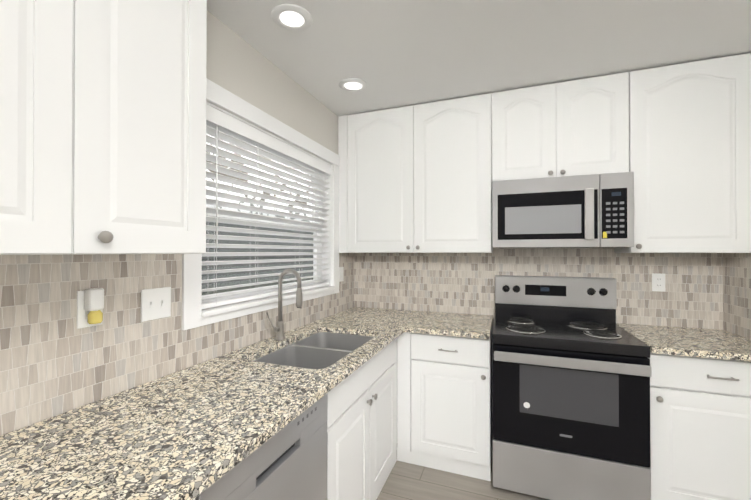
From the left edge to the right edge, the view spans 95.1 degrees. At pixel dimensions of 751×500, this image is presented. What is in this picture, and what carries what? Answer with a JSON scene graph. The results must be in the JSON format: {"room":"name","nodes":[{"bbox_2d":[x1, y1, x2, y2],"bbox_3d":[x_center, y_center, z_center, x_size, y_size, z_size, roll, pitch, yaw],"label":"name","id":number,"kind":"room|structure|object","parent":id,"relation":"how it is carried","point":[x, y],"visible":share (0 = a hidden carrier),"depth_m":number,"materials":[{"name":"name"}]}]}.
{"room":"kitchen","nodes":[
{"label":"kitchen","id":0,"kind":"room"},
{"bbox_2d":[206,10,337,164],"bbox_3d":[-1.032,0.157,1.036,0.140,2.500,4.380,0,0,21],"label":"wall","id":1,"kind":"structure","parent":0,"point":[239,66],"depth_m":1.92,"materials":[{"name":"grey paint"}]},
{"bbox_2d":[0,0,206,254],"bbox_3d":[-0.910,-0.539,0.653,0.342,1.097,1.183,0,0,21],"label":"upper cabinet","id":2,"kind":"object","parent":1,"relation":"attached to","point":[102,126],"visible":1,"depth_m":0.85,"materials":[{"name":"white wood"}]},
{"bbox_2d":[0,253,353,435],"bbox_3d":[-0.790,0.260,1.467,0.008,0.700,3.400,0,0,21],"label":"wall tiles","id":3,"kind":"structure","parent":1,"relation":"attached to","point":[54,361],"depth_m":1.13,"materials":[{"name":"tile"}]},
{"bbox_2d":[77,288,103,328],"bbox_3d":[-0.899,0.184,1.097,0.048,0.124,0.072,0,0,21],"label":"outlet","id":4,"kind":"object","parent":3,"relation":"attached to","point":[90,304],"visible":1,"depth_m":1.08,"materials":[{"name":"white plastic"}]},
{"bbox_2d":[141,287,170,321],"bbox_3d":[-0.836,0.206,1.314,0.013,0.118,0.118,0,0,21],"label":"switch plate","id":5,"kind":"object","parent":3,"relation":"attached to","point":[155,303],"visible":1,"depth_m":1.31,"materials":[{"name":"white plastic"}]},
{"bbox_2d":[339,267,343,281],"bbox_3d":[-0.275,0.197,2.802,0.013,0.118,0.072,0,0,21],"label":"light switch","id":6,"kind":"object","parent":3,"relation":"attached to","point":[341,273],"visible":0.96,"depth_m":2.80,"materials":[{"name":"white plastic"}]},
{"bbox_2d":[182,78,339,329],"bbox_3d":[-0.607,-0.212,2.115,0.173,1.100,1.425,0,0,21],"label":"window","id":7,"kind":"structure","parent":1,"relation":"in","point":[194,314],"depth_m":1.93,"materials":[{"name":"white plastic"}]},
{"bbox_2d":[202,104,330,308],"bbox_3d":[-0.591,-0.194,2.108,0.070,0.930,1.227,0,0,21],"label":"window blinds","id":8,"kind":"object","parent":7,"relation":"attached to","point":[218,123],"visible":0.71,"depth_m":1.92,"materials":[{"name":"white plastic"}]},
{"bbox_2d":[376,437,549,499],"bbox_3d":[0.240,1.435,0.591,2.950,0.060,4.700,0,0,21],"label":"floor","id":9,"kind":"structure","parent":0,"point":[406,481],"depth_m":2.04,"materials":[{"name":"brown wood"}]},
{"bbox_2d":[195,393,327,499],"bbox_3d":[-0.565,0.974,1.159,0.585,0.868,0.603,0,0,21],"label":"dishwasher","id":10,"kind":"object","parent":9,"relation":"on","point":[288,461],"visible":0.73,"depth_m":1.10,"materials":[{"name":"grey metal"}]},
{"bbox_2d":[193,338,396,499],"bbox_3d":[-0.484,0.968,1.368,0.624,0.882,3.338,0,0,21],"label":"base cabinet","id":11,"kind":"object","parent":9,"relation":"on","point":[362,434],"visible":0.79,"depth_m":1.70,"materials":[{"name":"white wood"}]},
{"bbox_2d":[0,307,419,499],"bbox_3d":[-0.469,0.510,1.366,0.660,0.032,3.340,0,0,21],"label":"countertop","id":12,"kind":"structure","parent":11,"relation":"on","point":[192,432],"depth_m":0.95,"materials":[{"name":"stone"}]},
{"bbox_2d":[267,269,302,339],"bbox_3d":[-0.492,0.300,1.884,0.191,0.393,0.091,0,0,21],"label":"faucet","id":13,"kind":"object","parent":12,"relation":"on","point":[278,329],"visible":1,"depth_m":1.89,"materials":[{"name":"silver metal"}]},
{"bbox_2d":[253,332,373,368],"bbox_3d":[-0.289,0.632,1.821,0.439,0.205,0.734,0,0,21],"label":"sink","id":14,"kind":"object","parent":12,"relation":"in","point":[321,350],"visible":0.27,"depth_m":1.88,"materials":[{"name":"silver metal"}]},
{"bbox_2d":[336,307,412,322],"bbox_3d":[0.016,0.517,2.610,0.390,0.032,0.671,0,0,21],"label":"countertop","id":15,"kind":"structure","parent":11,"relation":"on","point":[365,315],"depth_m":2.63,"materials":[{"name":"stone"}]},
{"bbox_2d":[397,324,492,480],"bbox_3d":[0.511,0.974,2.437,0.597,0.882,0.634,0,0,21],"label":"base cabinet","id":16,"kind":"object","parent":9,"relation":"on","point":[444,403],"visible":1,"depth_m":2.17,"materials":[{"name":"white wood"}]},
{"bbox_2d":[408,311,492,338],"bbox_3d":[0.553,0.516,2.424,0.507,0.032,0.641,0,0,21],"label":"countertop","id":17,"kind":"structure","parent":16,"relation":"on","point":[434,323],"depth_m":2.30,"materials":[{"name":"stone"}]},
{"bbox_2d":[492,275,651,499],"bbox_3d":[1.143,0.801,2.149,0.762,1.225,0.694,0,0,21],"label":"range","id":18,"kind":"object","parent":9,"relation":"on","point":[572,371],"visible":1,"depth_m":1.90,"materials":[{"name":"black metal"}]},
{"bbox_2d":[649,352,750,499],"bbox_3d":[1.797,0.972,1.952,0.572,0.882,0.634,0,0,21],"label":"base cabinet","id":19,"kind":"object","parent":9,"relation":"on","point":[700,428],"visible":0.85,"depth_m":1.72,"materials":[{"name":"white wood"}]},
{"bbox_2d":[616,323,750,361],"bbox_3d":[1.798,0.513,1.954,0.576,0.032,0.641,0,0,21],"label":"countertop","id":20,"kind":"structure","parent":19,"relation":"on","point":[669,340],"depth_m":1.86,"materials":[{"name":"stone"}]},
{"bbox_2d":[207,0,750,115],"bbox_3d":[0.240,-1.125,0.606,2.950,0.060,4.700,0,0,21],"label":"ceiling","id":21,"kind":"structure","parent":0,"point":[396,53],"depth_m":1.79,"materials":[{"name":"white paint"}]},
{"bbox_2d":[271,3,311,30],"bbox_3d":[-0.392,-1.084,1.608,0.188,0.010,0.188,0,0,21],"label":"recessed light","id":22,"kind":"object","parent":21,"relation":"in","point":[290,17],"visible":1,"depth_m":1.59,"materials":[{"name":"white plastic"}]},
{"bbox_2d":[339,78,366,91],"bbox_3d":[-0.147,-1.080,2.256,0.188,0.010,0.188,0,0,21],"label":"recessed light","id":23,"kind":"object","parent":21,"relation":"in","point":[352,84],"visible":1,"depth_m":2.24,"materials":[{"name":"white plastic"}]},
{"bbox_3d":[1.020,0.167,2.666,2.830,2.500,0.120,0,0,21],"label":"wall","id":24,"kind":"structure","parent":0,"visible":0},
{"bbox_2d":[354,248,722,329],"bbox_3d":[0.998,0.266,2.606,2.534,0.700,0.008,0,0,21],"label":"wall tile","id":25,"kind":"structure","parent":24,"relation":"attached to","point":[691,296],"depth_m":2.51,"materials":[{"name":"tile"}]},
{"bbox_2d":[652,273,664,291],"bbox_3d":[1.871,0.214,2.267,0.072,0.118,0.008,0,0,21],"label":"electrical outlet","id":26,"kind":"object","parent":25,"relation":"attached to","point":[658,281],"visible":1,"depth_m":2.27,"materials":[{"name":"white plastic"}]},
{"bbox_2d":[338,53,750,252],"bbox_3d":[0.935,-0.528,2.445,2.529,1.097,0.342,0,0,21],"label":"upper cabinet","id":27,"kind":"object","parent":24,"relation":"attached to","point":[675,139],"visible":1,"depth_m":2.19,"materials":[{"name":"white wood"}]},
{"bbox_2d":[492,172,633,247],"bbox_3d":[1.194,-0.233,2.289,0.774,0.436,0.446,0,0,21],"label":"microwave","id":28,"kind":"object","parent":27,"relation":"attached to","point":[588,211],"visible":1,"depth_m":2.10,"materials":[{"name":"grey metal"}]},
{"bbox_3d":[1.464,0.151,0.030,0.140,2.500,4.500,0,0,21],"label":"wall","id":29,"kind":"structure","parent":0,"visible":0},
{"bbox_2d":[723,253,750,338],"bbox_3d":[2.061,0.262,1.824,0.008,0.700,0.720,0,0,21],"label":"wall tiles","id":30,"kind":"structure","parent":29,"relation":"attached to","point":[737,293],"depth_m":2.02,"materials":[{"name":"tile"}]},
{"label":"outside","id":31,"kind":"structure","parent":0,"visible":0},
{"bbox_2d":[202,134,312,294],"bbox_3d":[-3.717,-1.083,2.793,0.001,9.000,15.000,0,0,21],"label":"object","id":32,"kind":"structure","parent":31,"point":[232,274],"depth_m":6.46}
]}

